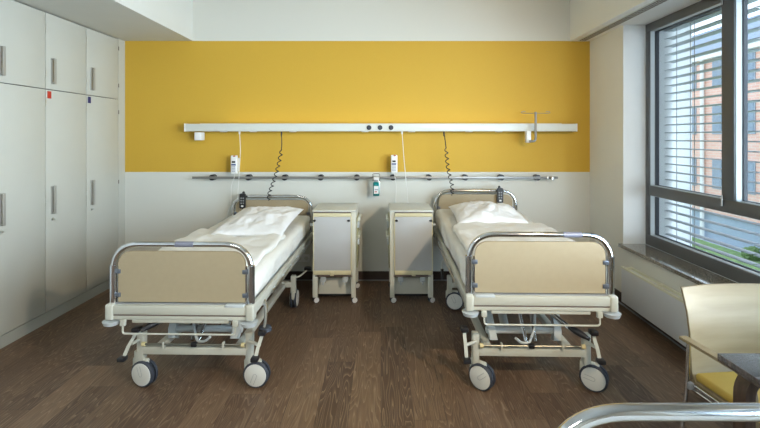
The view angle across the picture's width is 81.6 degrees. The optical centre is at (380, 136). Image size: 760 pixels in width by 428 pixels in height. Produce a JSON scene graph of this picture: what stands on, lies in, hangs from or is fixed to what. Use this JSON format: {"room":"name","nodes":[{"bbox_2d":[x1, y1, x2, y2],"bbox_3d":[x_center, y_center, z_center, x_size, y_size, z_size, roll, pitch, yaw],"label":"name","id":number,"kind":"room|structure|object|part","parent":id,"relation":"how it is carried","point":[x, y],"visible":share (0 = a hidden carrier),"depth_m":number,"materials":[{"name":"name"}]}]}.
{"room":"hospital room","nodes":[
{"label":"hospital room","id":0,"kind":"room"},
{"bbox_2d":[125,0,589,270],"bbox_3d":[-0.350,-0.010,4.815,6.300,3.100,0.150,0,0,0],"label":"wall","id":1,"kind":"structure","parent":0,"point":[245,61],"depth_m":4.74,"materials":[{"name":"yellow paint"}]},
{"bbox_2d":[14,0,192,40],"bbox_3d":[-2.692,-1.298,0.370,1.335,0.525,8.740,0,0,0],"label":"ceiling","id":2,"kind":"structure","parent":1,"relation":"attached to","point":[125,20],"depth_m":3.98,"materials":[{"name":"white paint"}]},
{"bbox_2d":[226,155,239,217],"bbox_3d":[-1.586,0.532,4.678,0.147,0.675,0.121,0,0,0],"label":"handset","id":3,"kind":"object","parent":1,"relation":"attached to","point":[235,160],"visible":0.98,"depth_m":4.62,"materials":[{"name":"white plastic"}]},
{"bbox_2d":[297,254,309,261],"bbox_3d":[-0.840,1.304,4.733,0.150,0.080,0.012,0,0,0],"label":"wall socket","id":4,"kind":"object","parent":1,"relation":"attached to","point":[305,257],"visible":0.67,"depth_m":4.73,"materials":[{"name":"white plastic"}]},
{"bbox_2d":[283,280,452,280],"bbox_3d":[-0.254,1.536,4.728,5.008,0.008,0.024,0,0,0],"label":"trim","id":5,"kind":"structure","parent":1,"relation":"attached to","point":[283,280],"depth_m":4.72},
{"bbox_2d":[284,271,452,279],"bbox_3d":[-0.254,1.488,4.733,5.008,0.087,0.014,0,0,0],"label":"baseboard","id":6,"kind":"structure","parent":1,"relation":"attached to","point":[362,275],"depth_m":4.73,"materials":[{"name":"brown wood"}]},
{"bbox_2d":[192,174,557,180],"bbox_3d":[-0.064,0.431,4.682,3.872,0.062,0.114,0,0,0],"label":"rail","id":7,"kind":"object","parent":1,"relation":"attached to","point":[284,177],"visible":0.99,"depth_m":4.66,"materials":[{"name":"metal"}]},
{"bbox_2d":[372,173,379,195],"bbox_3d":[-0.050,0.498,4.608,0.080,0.245,0.084,0,0,0],"label":"dispenser","id":8,"kind":"object","parent":7,"relation":"hanging from","point":[376,180],"visible":1,"depth_m":4.57,"materials":[{"name":"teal plastic"}]},
{"bbox_2d":[373,182,378,195],"bbox_3d":[-0.049,0.542,4.595,0.066,0.145,0.050,0,0,0],"label":"bottle","id":9,"kind":"object","parent":8,"relation":"on","point":[375,184],"depth_m":4.57,"materials":[{"name":"plastic"}]},
{"bbox_2d":[184,123,576,139],"bbox_3d":[-0.003,-0.054,4.664,4.111,0.176,0.152,0,0,0],"label":"rail","id":10,"kind":"object","parent":1,"relation":"attached to","point":[222,127],"visible":1,"depth_m":4.60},
{"bbox_2d":[237,131,240,199],"bbox_3d":[-1.494,0.312,4.620,0.042,0.742,0.022,0,0,0],"label":"pull cord","id":11,"kind":"object","parent":10,"relation":"hanging from","point":[238,131],"visible":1,"depth_m":4.62,"materials":[{"name":"white plastic"}]},
{"bbox_2d":[267,132,282,200],"bbox_3d":[-1.108,0.306,4.582,0.170,0.725,0.054,0,0,10],"label":"coiled cable","id":12,"kind":"object","parent":10,"relation":"hanging from","point":[281,132],"visible":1,"depth_m":4.58,"materials":[{"name":"black plastic"}]},
{"bbox_2d":[401,131,407,199],"bbox_3d":[0.251,0.343,4.620,0.082,0.805,0.022,0,0,0],"label":"pull cord","id":13,"kind":"object","parent":10,"relation":"hanging from","point":[401,131],"visible":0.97,"depth_m":4.62,"materials":[{"name":"white plastic"}]},
{"bbox_2d":[443,132,453,195],"bbox_3d":[0.706,0.281,4.590,0.121,0.675,0.058,0,0,0],"label":"coiled cable","id":14,"kind":"object","parent":10,"relation":"hanging from","point":[443,132],"visible":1,"depth_m":4.58,"materials":[{"name":"black plastic"}]},
{"bbox_2d":[521,111,548,142],"bbox_3d":[1.589,-0.103,4.554,0.302,0.325,0.092,0,0,0],"label":"holder","id":15,"kind":"object","parent":10,"relation":"attached to","point":[527,133],"visible":1,"depth_m":4.52,"materials":[{"name":"white plastic"}]},
{"bbox_2d":[391,155,396,182],"bbox_3d":[0.139,0.513,4.678,0.068,0.649,0.121,0,0,0],"label":"handset","id":16,"kind":"object","parent":1,"relation":"attached to","point":[393,157],"visible":0.92,"depth_m":4.62,"materials":[{"name":"white plastic"}]},
{"bbox_2d":[0,281,732,427],"bbox_3d":[-0.475,1.590,0.395,6.050,0.100,8.990,0,0,0],"label":"floor","id":17,"kind":"structure","parent":0,"point":[373,361],"depth_m":2.83,"materials":[{"name":"brown wood"}]},
{"bbox_2d":[0,0,44,348],"bbox_3d":[-3.034,0.254,3.365,0.607,2.573,0.504,0,0,0],"label":"wardrobe","id":18,"kind":"object","parent":17,"relation":"on","point":[22,26],"visible":1,"depth_m":3.38,"materials":[{"name":"grey"}]},
{"bbox_3d":[-2.744,-0.552,3.193,0.027,0.215,0.040,0,0,0],"label":"handle","id":19,"kind":"part","parent":18,"relation":"part of","materials":[{"name":"metal"}]},
{"bbox_3d":[-2.744,0.527,3.193,0.027,0.235,0.040,0,0,0],"label":"handle","id":20,"kind":"part","parent":18,"relation":"part of","materials":[{"name":"metal"}]},
{"bbox_3d":[-2.768,-0.712,3.366,0.020,0.627,0.495,0,0,0],"label":"door","id":21,"kind":"part","parent":18,"relation":"part of","materials":[{"name":"laminate"}]},
{"bbox_2d":[45,12,85,323],"bbox_3d":[-3.034,0.254,3.867,0.607,2.573,0.504,0,0,0],"label":"wardrobe","id":22,"kind":"object","parent":17,"relation":"on","point":[65,40],"visible":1,"depth_m":3.85,"materials":[{"name":"grey"}]},
{"bbox_3d":[-2.744,-0.552,3.695,0.027,0.215,0.040,0,0,0],"label":"handle","id":23,"kind":"part","parent":22,"relation":"part of","materials":[{"name":"metal"}]},
{"bbox_3d":[-2.744,0.527,3.695,0.027,0.235,0.040,0,0,0],"label":"handle","id":24,"kind":"part","parent":22,"relation":"part of","materials":[{"name":"metal"}]},
{"bbox_3d":[-2.768,-0.712,3.868,0.020,0.627,0.495,0,0,0],"label":"door","id":25,"kind":"part","parent":22,"relation":"part of","materials":[{"name":"laminate"}]},
{"bbox_2d":[84,28,117,300],"bbox_3d":[-3.034,0.254,4.368,0.607,2.573,0.502,0,0,0],"label":"wardrobe","id":26,"kind":"object","parent":17,"relation":"on","point":[101,94],"visible":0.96,"depth_m":4.33,"materials":[{"name":"grey"}]},
{"bbox_3d":[-2.744,-0.552,4.197,0.027,0.215,0.040,0,0,0],"label":"handle","id":27,"kind":"part","parent":26,"relation":"part of","materials":[{"name":"metal"}]},
{"bbox_3d":[-2.744,0.527,4.197,0.027,0.235,0.040,0,0,0],"label":"handle","id":28,"kind":"part","parent":26,"relation":"part of","materials":[{"name":"metal"}]},
{"bbox_3d":[-2.768,-0.712,4.369,0.020,0.627,0.493,0,0,0],"label":"door","id":29,"kind":"part","parent":26,"relation":"part of","materials":[{"name":"laminate"}]},
{"bbox_3d":[-2.768,0.525,4.369,0.020,1.835,0.493,0,0,0],"label":"door","id":30,"kind":"part","parent":26,"relation":"part of","materials":[{"name":"laminate"}]},
{"bbox_2d":[117,39,124,260],"bbox_3d":[-3.046,0.254,4.680,0.584,2.573,0.120,0,0,0],"label":"filler panel","id":31,"kind":"object","parent":17,"relation":"on","point":[121,44],"visible":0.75,"depth_m":4.68,"materials":[{"name":"laminate"}]},
{"bbox_2d":[102,195,312,387],"bbox_3d":[-1.138,1.074,3.632,0.984,0.932,2.148,0,0,1],"label":"hospital bed","id":32,"kind":"object","parent":17,"relation":"on","point":[180,289],"visible":0.94,"depth_m":2.63,"materials":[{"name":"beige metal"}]},
{"bbox_3d":[-1.488,1.298,2.740,0.042,0.185,0.052,0,0,1],"label":"post","id":33,"kind":"part","parent":32,"relation":"part of","materials":[{"name":"beige metal"}]},
{"bbox_3d":[-1.362,1.165,3.049,0.061,0.304,0.439,0,0,-2],"label":"lift arm","id":34,"kind":"part","parent":32,"relation":"part of","materials":[{"name":"metal"}]},
{"bbox_3d":[-1.191,1.126,2.593,0.681,0.078,0.021,0,0,1],"label":"linen rail","id":35,"kind":"part","parent":32,"relation":"part of","materials":[{"name":"beige metal"}]},
{"bbox_2d":[132,320,230,323],"bbox_3d":[-1.190,1.095,2.643,0.580,0.021,0.075,0,0,1],"label":"tray","id":36,"kind":"object","parent":32,"relation":"on","point":[133,321],"depth_m":2.61,"materials":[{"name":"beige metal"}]},
{"bbox_3d":[-1.190,0.814,2.633,0.866,0.378,0.033,0,0,1],"label":"foot rail","id":37,"kind":"part","parent":32,"relation":"part of","materials":[{"name":"silver metal"}]},
{"bbox_3d":[-1.151,1.272,2.697,0.640,0.012,0.011,0,0,1],"label":"brake rod","id":38,"kind":"part","parent":32,"relation":"part of","materials":[{"name":"metal"}]},
{"bbox_3d":[-1.167,1.210,2.815,0.068,0.153,0.280,0,0,-41],"label":"lift lever","id":39,"kind":"part","parent":32,"relation":"part of","materials":[{"name":"metal"}]},
{"bbox_2d":[117,215,310,295],"bbox_3d":[-1.184,0.901,3.632,0.920,0.190,1.948,0,0,1],"label":"mattress","id":40,"kind":"object","parent":32,"relation":"on","point":[298,228],"visible":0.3,"depth_m":3.40,"materials":[{"name":"white fabric"}]},
{"bbox_2d":[117,228,284,275],"bbox_3d":[-1.212,0.826,3.244,0.827,0.103,1.117,0,0,1],"label":"duvet","id":41,"kind":"object","parent":40,"relation":"on","point":[259,245],"visible":0.41,"depth_m":3.34,"materials":[{"name":"fabric"}]},
{"bbox_2d":[211,206,303,235],"bbox_3d":[-1.075,0.726,3.928,0.600,0.157,0.774,0,0,3],"label":"pillow","id":42,"kind":"object","parent":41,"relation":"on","point":[250,221],"visible":0.97,"depth_m":3.73,"materials":[{"name":"fabric"}]},
{"bbox_3d":[-1.136,1.320,3.342,0.650,0.050,1.270,0,0,1],"label":"frame","id":43,"kind":"part","parent":32,"relation":"part of","materials":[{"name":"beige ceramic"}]},
{"bbox_3d":[-0.924,1.165,3.040,0.061,0.304,0.439,0,0,5],"label":"lift arm","id":44,"kind":"part","parent":32,"relation":"part of","materials":[{"name":"metal"}]},
{"bbox_2d":[239,191,245,208],"bbox_3d":[-1.445,0.711,4.615,0.060,0.282,0.075,0,0,0],"label":"bed remote control","id":45,"kind":"object","parent":32,"relation":"hanging from","point":[242,197],"visible":0.91,"depth_m":4.58,"materials":[{"name":"black plastic"}]},
{"bbox_3d":[-0.812,1.298,2.725,0.042,0.185,0.052,0,0,1],"label":"post","id":46,"kind":"part","parent":32,"relation":"part of","materials":[{"name":"beige metal"}]},
{"bbox_3d":[-0.727,1.108,2.759,0.032,0.128,0.187,0,0,-14],"label":"lever","id":47,"kind":"part","parent":32,"relation":"part of","materials":[{"name":"silver metal"}]},
{"bbox_3d":[-1.146,0.805,4.633,0.866,0.395,0.033,0,0,1],"label":"head rail","id":48,"kind":"part","parent":32,"relation":"part of","materials":[{"name":"silver metal"}]},
{"bbox_3d":[-0.746,1.034,3.623,0.035,0.078,1.940,0,0,1],"label":"rail","id":49,"kind":"part","parent":32,"relation":"part of","materials":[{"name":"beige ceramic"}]},
{"bbox_3d":[-0.717,1.046,3.673,0.006,0.023,1.400,0,0,1],"label":"accessory rail","id":50,"kind":"part","parent":32,"relation":"part of","materials":[{"name":"metal"}]},
{"bbox_3d":[-0.785,1.315,3.944,0.042,0.150,0.052,0,0,1],"label":"post","id":51,"kind":"part","parent":32,"relation":"part of","materials":[{"name":"beige metal"}]},
{"bbox_2d":[310,203,360,302],"bbox_3d":[-0.431,1.109,4.284,0.464,0.862,0.492,0,0,0],"label":"bedside cabinet","id":52,"kind":"object","parent":17,"relation":"on","point":[336,232],"visible":1,"depth_m":4.05,"materials":[{"name":"laminate"}]},
{"bbox_3d":[-0.611,1.379,4.090,0.045,0.217,0.040,0,0,0],"label":"leg","id":53,"kind":"part","parent":52,"relation":"part of","materials":[{"name":"metal"}]},
{"bbox_2d":[315,275,351,276],"bbox_3d":[-0.435,1.286,4.295,0.355,0.017,0.450,0,0,0],"label":"shelf","id":54,"kind":"object","parent":52,"relation":"attached to","point":[315,275],"depth_m":4.07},
{"bbox_3d":[-0.433,1.417,4.200,0.330,0.155,0.020,0,0,0],"label":"panel","id":55,"kind":"part","parent":52,"relation":"part of","materials":[{"name":"metal"}]},
{"bbox_3d":[-0.254,1.091,4.090,0.042,0.792,0.040,0,0,0],"label":"leg","id":56,"kind":"part","parent":52,"relation":"part of","materials":[{"name":"metal"}]},
{"bbox_3d":[-0.228,1.005,4.335,0.010,0.470,0.330,0,0,0],"label":"drawer","id":57,"kind":"part","parent":52,"relation":"part of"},
{"bbox_2d":[386,203,435,302],"bbox_3d":[0.281,1.109,4.284,0.464,0.862,0.492,0,0,0],"label":"bedside cabinet","id":58,"kind":"object","parent":17,"relation":"on","point":[409,234],"visible":1,"depth_m":4.05,"materials":[{"name":"laminate"}]},
{"bbox_3d":[0.078,1.005,4.335,0.010,0.470,0.330,0,0,0],"label":"drawer","id":59,"kind":"part","parent":58,"relation":"part of","materials":[{"name":"beige plastic"}]},
{"bbox_3d":[0.104,1.091,4.090,0.042,0.792,0.040,0,0,0],"label":"leg","id":60,"kind":"part","parent":58,"relation":"part of","materials":[{"name":"metal"}]},
{"bbox_3d":[0.283,1.417,4.200,0.330,0.155,0.020,0,0,0],"label":"panel","id":61,"kind":"part","parent":58,"relation":"part of","materials":[{"name":"metal"}]},
{"bbox_2d":[394,275,429,276],"bbox_3d":[0.285,1.286,4.295,0.355,0.017,0.450,0,0,0],"label":"shelf","id":62,"kind":"object","parent":58,"relation":"attached to","point":[394,275],"depth_m":4.07,"materials":[{"name":"grey metal"}]},
{"bbox_3d":[0.461,1.379,4.090,0.045,0.217,0.040,0,0,0],"label":"leg","id":63,"kind":"part","parent":58,"relation":"part of","materials":[{"name":"metal"}]},
{"bbox_2d":[433,189,620,392],"bbox_3d":[0.969,1.042,3.610,0.986,0.995,2.170,0,0,1],"label":"hospital bed","id":64,"kind":"object","parent":17,"relation":"on","point":[537,278],"visible":0.96,"depth_m":2.60,"materials":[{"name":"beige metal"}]},
{"bbox_3d":[0.516,0.984,3.671,0.006,0.023,1.400,0,0,1],"label":"accessory rail","id":65,"kind":"part","parent":64,"relation":"part of","materials":[{"name":"metal"}]},
{"bbox_3d":[0.543,0.971,3.620,0.035,0.078,1.940,0,0,1],"label":"rail","id":66,"kind":"part","parent":64,"relation":"part of","materials":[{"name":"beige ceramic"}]},
{"bbox_3d":[0.613,1.315,3.939,0.042,0.150,0.052,0,0,1],"label":"post","id":67,"kind":"part","parent":64,"relation":"part of","materials":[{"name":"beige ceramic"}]},
{"bbox_3d":[0.583,1.298,2.719,0.042,0.185,0.052,0,0,1],"label":"post","id":68,"kind":"part","parent":64,"relation":"part of","materials":[{"name":"beige metal"}]},
{"bbox_3d":[0.990,0.743,4.609,0.866,0.395,0.033,0,0,1],"label":"head rail","id":69,"kind":"part","parent":64,"relation":"part of","materials":[{"name":"silver metal"}]},
{"bbox_2d":[435,209,532,288],"bbox_3d":[0.964,0.838,3.612,0.882,0.191,1.952,0,0,1],"label":"mattress","id":70,"kind":"object","parent":64,"relation":"on","point":[445,218],"visible":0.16,"depth_m":3.58,"materials":[{"name":"white fabric"}]},
{"bbox_2d":[448,201,527,222],"bbox_3d":[0.965,0.675,4.028,0.620,0.159,0.618,0,0,2],"label":"pillow","id":71,"kind":"object","parent":70,"relation":"on","point":[472,211],"visible":0.87,"depth_m":3.84,"materials":[{"name":"fabric"}]},
{"bbox_2d":[452,221,606,266],"bbox_3d":[0.990,0.768,3.219,0.827,0.105,1.117,0,0,1],"label":"duvet","id":72,"kind":"object","parent":70,"relation":"on","point":[466,232],"visible":0.41,"depth_m":3.43,"materials":[{"name":"fabric"}]},
{"bbox_3d":[0.709,1.132,3.028,0.062,0.363,0.442,0,0,-2],"label":"lift arm","id":73,"kind":"part","parent":64,"relation":"part of","materials":[{"name":"metal"}]},
{"bbox_2d":[497,186,502,202],"bbox_3d":[1.235,0.649,4.585,0.060,0.282,0.075,0,0,0],"label":"bed remote control","id":74,"kind":"object","parent":64,"relation":"hanging from","point":[499,189],"visible":0.92,"depth_m":4.55,"materials":[{"name":"black plastic"}]},
{"bbox_3d":[0.853,1.140,3.222,0.056,0.331,0.644,0,0,5],"label":"lift motor","id":75,"kind":"part","parent":64,"relation":"part of","materials":[{"name":"metal"}]},
{"bbox_3d":[0.936,1.320,3.320,0.650,0.050,1.270,0,0,1],"label":"frame","id":76,"kind":"part","parent":64,"relation":"part of","materials":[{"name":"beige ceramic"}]},
{"bbox_3d":[0.942,1.210,2.792,0.068,0.153,0.280,0,0,43],"label":"lift lever","id":77,"kind":"part","parent":64,"relation":"part of","materials":[{"name":"metal"}]},
{"bbox_3d":[0.920,1.272,2.675,0.640,0.012,0.011,0,0,1],"label":"brake rod","id":78,"kind":"part","parent":64,"relation":"part of","materials":[{"name":"metal"}]},
{"bbox_3d":[0.940,0.751,2.610,0.866,0.378,0.033,0,0,1],"label":"foot rail","id":79,"kind":"part","parent":64,"relation":"part of","materials":[{"name":"silver metal"}]},
{"bbox_2d":[490,310,590,314],"bbox_3d":[0.940,1.032,2.620,0.580,0.021,0.075,0,0,1],"label":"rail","id":80,"kind":"object","parent":64,"relation":"on","point":[584,312],"depth_m":2.58,"materials":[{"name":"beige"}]},
{"bbox_3d":[0.939,1.063,2.570,0.681,0.078,0.021,0,0,1],"label":"linen rail","id":81,"kind":"part","parent":64,"relation":"part of","materials":[{"name":"beige metal"}]},
{"bbox_3d":[1.147,1.132,3.017,0.062,0.363,0.442,0,0,5],"label":"lift arm","id":82,"kind":"part","parent":64,"relation":"part of","materials":[{"name":"metal"}]},
{"bbox_3d":[1.258,1.298,2.702,0.042,0.185,0.052,0,0,1],"label":"post","id":83,"kind":"part","parent":64,"relation":"part of","materials":[{"name":"beige metal"}]},
{"bbox_2d":[558,403,759,427],"bbox_3d":[0.744,1.038,-0.115,0.986,1.003,2.170,0,0,0],"label":"hospital bed","id":84,"kind":"object","parent":17,"relation":"on","point":[594,416],"visible":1,"depth_m":0.87,"materials":[{"name":"silver metal"}]},
{"bbox_2d":[679,283,759,427],"bbox_3d":[1.670,1.126,1.844,0.653,0.832,0.584,0,0,-5],"label":"armchair","id":85,"kind":"object","parent":17,"relation":"on","point":[721,317],"visible":0.8,"depth_m":2.06,"materials":[{"name":"beige wood"}]},
{"bbox_3d":[1.365,1.229,1.991,0.074,0.623,0.018,0,0,0],"label":"leg","id":86,"kind":"part","parent":85,"relation":"part of","materials":[{"name":"silver metal"}]},
{"bbox_3d":[1.421,1.135,1.773,0.014,0.014,0.450,0,0,-5],"label":"rail","id":87,"kind":"part","parent":85,"relation":"part of","materials":[{"name":"silver metal"}]},
{"bbox_3d":[1.423,1.115,1.773,0.014,0.014,0.450,0,0,-5],"label":"rail","id":88,"kind":"part","parent":85,"relation":"part of","materials":[{"name":"silver metal"}]},
{"bbox_3d":[1.387,1.012,1.827,0.036,0.216,0.346,0,0,-5],"label":"armrest","id":89,"kind":"part","parent":85,"relation":"part of","materials":[{"name":"brown wood"}]},
{"bbox_3d":[1.649,0.905,2.065,0.490,0.390,0.139,0,0,-5],"label":"backrest","id":90,"kind":"part","parent":85,"relation":"part of","materials":[{"name":"brown wood"}]},
{"bbox_3d":[1.675,1.083,1.790,0.472,0.037,0.455,0,0,-5],"label":"seat","id":91,"kind":"part","parent":85,"relation":"part of","materials":[{"name":"yellow fabric"}]},
{"bbox_2d":[717,353,759,427],"bbox_3d":[1.605,1.170,1.230,0.720,0.740,0.800,0,0,0],"label":"table","id":92,"kind":"object","parent":17,"relation":"on","point":[746,386],"visible":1,"depth_m":1.56,"materials":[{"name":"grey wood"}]},
{"bbox_3d":[1.401,1.185,1.575,0.238,0.711,0.055,0,0,0],"label":"leg","id":93,"kind":"part","parent":92,"relation":"part of","materials":[{"name":"brown wood"}]},
{"bbox_2d":[590,26,697,293],"bbox_3d":[2.251,0.253,0.389,0.201,2.575,8.700,0,0,1],"label":"wall","id":94,"kind":"structure","parent":0,"point":[606,51],"depth_m":4.29,"materials":[{"name":"white paint"}]},
{"bbox_2d":[570,0,644,40],"bbox_3d":[2.144,-1.298,0.391,0.414,0.525,8.700,0,0,1],"label":"trim","id":95,"kind":"structure","parent":94,"relation":"attached to","point":[585,15],"depth_m":4.21,"materials":[{"name":"white paint"}]},
{"bbox_2d":[578,0,667,40],"bbox_3d":[2.087,-1.027,2.193,0.091,0.008,5.000,0,0,1],"label":"air vent","id":96,"kind":"object","parent":94,"relation":"attached to","point":[655,3],"visible":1,"depth_m":3.81,"materials":[{"name":"metal"}]},
{"bbox_2d":[623,25,644,243],"bbox_3d":[2.335,-0.024,4.058,0.199,2.018,0.006,0,0,1],"label":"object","id":97,"kind":"structure","parent":94,"relation":"attached to","point":[633,35],"depth_m":4.05,"materials":[{"name":"paint"}]},
{"bbox_2d":[571,0,700,40],"bbox_3d":[2.146,-1.033,0.440,0.414,0.004,8.598,0,0,1],"label":"trim","id":98,"kind":"structure","parent":94,"relation":"attached to","point":[668,7],"depth_m":3.70,"materials":[{"name":"paint"}]},
{"bbox_2d":[606,282,685,350],"bbox_3d":[2.144,1.488,0.384,0.014,0.087,8.686,0,0,1],"label":"baseboard","id":99,"kind":"structure","parent":94,"relation":"attached to","point":[617,293],"depth_m":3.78,"materials":[{"name":"brown wood"}]},
{"bbox_2d":[621,266,688,346],"bbox_3d":[2.136,1.296,2.197,0.113,0.309,3.430,0,0,1],"label":"radiator","id":100,"kind":"object","parent":94,"relation":"attached to","point":[661,305],"visible":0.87,"depth_m":3.39,"materials":[{"name":"metal"}]},
{"bbox_2d":[621,266,683,302],"bbox_3d":[2.123,1.153,2.182,0.087,0.024,3.400,0,0,1],"label":"grille","id":101,"kind":"object","parent":100,"relation":"attached to","point":[676,297],"depth_m":3.44,"materials":[{"name":"white metal"}]},
{"bbox_2d":[618,0,759,284],"bbox_3d":[2.295,-0.008,1.109,0.325,2.046,5.943,0,0,1],"label":"window","id":102,"kind":"structure","parent":94,"relation":"in","point":[733,199],"depth_m":3.15,"materials":[{"name":"paint"}]},
{"bbox_3d":[2.250,1.000,1.111,0.235,0.030,5.943,0,0,1],"label":"sill","id":103,"kind":"part","parent":102,"relation":"part of","materials":[{"name":"stone"}]},
{"bbox_3d":[2.402,-0.070,1.094,0.070,1.921,5.917,0,0,1],"label":"frame","id":104,"kind":"part","parent":102,"relation":"part of","materials":[{"name":"paint"}]},
{"bbox_2d":[664,0,759,264],"bbox_3d":[2.633,-0.025,3.556,0.100,2.020,0.970,0,0,1],"label":"blind","id":105,"kind":"object","parent":102,"relation":"attached to","point":[716,12],"visible":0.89,"depth_m":3.66,"materials":[{"name":"metal"}]},
{"bbox_3d":[2.642,0.000,3.931,0.006,1.970,0.006,0,0,1],"label":"guide cord","id":106,"kind":"part","parent":105,"relation":"part of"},
{"bbox_3d":[2.638,0.000,3.751,0.006,1.970,0.006,0,0,1],"label":"guide cord","id":107,"kind":"part","parent":105,"relation":"part of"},
{"bbox_3d":[2.636,0.000,3.701,0.006,1.970,0.006,0,0,1],"label":"guide cord","id":108,"kind":"part","parent":105,"relation":"part of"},
{"bbox_3d":[2.405,0.448,3.101,0.016,0.075,0.016,0,0,1],"label":"handle","id":109,"kind":"part","parent":102,"relation":"part of","materials":[{"name":"silver metal"}]},
{"bbox_2d":[753,5,759,267],"bbox_3d":[2.609,-0.025,2.496,0.100,2.020,1.110,0,0,1],"label":"blind","id":110,"kind":"object","parent":102,"relation":"attached to","point":[757,224],"visible":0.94,"depth_m":3.03,"materials":[{"name":"metal"}]},
{"bbox_2d":[645,0,749,282],"bbox_3d":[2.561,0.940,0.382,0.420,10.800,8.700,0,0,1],"label":"wall","id":111,"kind":"structure","parent":0,"point":[664,80],"depth_m":4.04,"materials":[{"name":"white paint"}]},
{"label":"outside","id":112,"kind":"structure","parent":0,"visible":0},
{"bbox_2d":[692,236,759,270],"bbox_3d":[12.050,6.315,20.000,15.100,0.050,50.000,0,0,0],"label":"lawn","id":113,"kind":"structure","parent":112,"point":[730,251],"depth_m":23.96,"materials":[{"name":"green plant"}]},
{"bbox_2d":[692,14,759,247],"bbox_3d":[24.850,-0.500,28.000,10.300,13.680,40.000,0,0,0],"label":"brick building","id":114,"kind":"structure","parent":113,"relation":"on","point":[754,126],"depth_m":26.23,"materials":[{"name":"red brick"}]},
{"bbox_3d":[19.940,-3.860,28.300,0.020,1.600,0.680,0,0,0],"label":"pane","id":115,"kind":"part","parent":114,"relation":"part of","materials":[{"name":"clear glass"}]},
{"bbox_3d":[19.940,-1.060,28.300,0.020,1.600,0.680,0,0,0],"label":"pane","id":116,"kind":"part","parent":114,"relation":"part of","materials":[{"name":"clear glass"}]},
{"bbox_3d":[19.940,2.190,28.300,0.020,1.600,0.680,0,0,0],"label":"pane","id":117,"kind":"part","parent":114,"relation":"part of","materials":[{"name":"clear glass"}]},
{"bbox_3d":[19.940,-3.860,26.100,0.020,1.600,0.680,0,0,0],"label":"pane","id":118,"kind":"part","parent":114,"relation":"part of","materials":[{"name":"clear glass"}]},
{"bbox_3d":[19.940,-1.060,26.100,0.020,1.600,0.680,0,0,0],"label":"pane","id":119,"kind":"part","parent":114,"relation":"part of","materials":[{"name":"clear glass"}]},
{"bbox_3d":[19.940,2.190,26.100,0.020,1.600,0.680,0,0,0],"label":"pane","id":120,"kind":"part","parent":114,"relation":"part of","materials":[{"name":"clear glass"}]},
{"bbox_3d":[24.850,-4.965,28.000,10.300,0.450,40.000,0,0,0],"label":"cornice","id":121,"kind":"part","parent":114,"relation":"part of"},
{"bbox_3d":[19.940,-3.860,23.900,0.020,1.600,0.680,0,0,0],"label":"pane","id":122,"kind":"part","parent":114,"relation":"part of","materials":[{"name":"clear glass"}]},
{"bbox_3d":[19.940,-1.060,23.900,0.020,1.600,0.680,0,0,0],"label":"pane","id":123,"kind":"part","parent":114,"relation":"part of","materials":[{"name":"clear glass"}]},
{"bbox_3d":[19.940,2.190,23.900,0.020,1.600,0.680,0,0,0],"label":"pane","id":124,"kind":"part","parent":114,"relation":"part of","materials":[{"name":"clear glass"}]},
{"bbox_2d":[741,246,759,260],"bbox_3d":[19.017,5.934,22.615,0.843,0.693,0.937,0,0,0],"label":"bush","id":125,"kind":"object","parent":113,"relation":"on","point":[750,248],"visible":0.77,"depth_m":22.41,"materials":[{"name":"green plant"}]}
]}

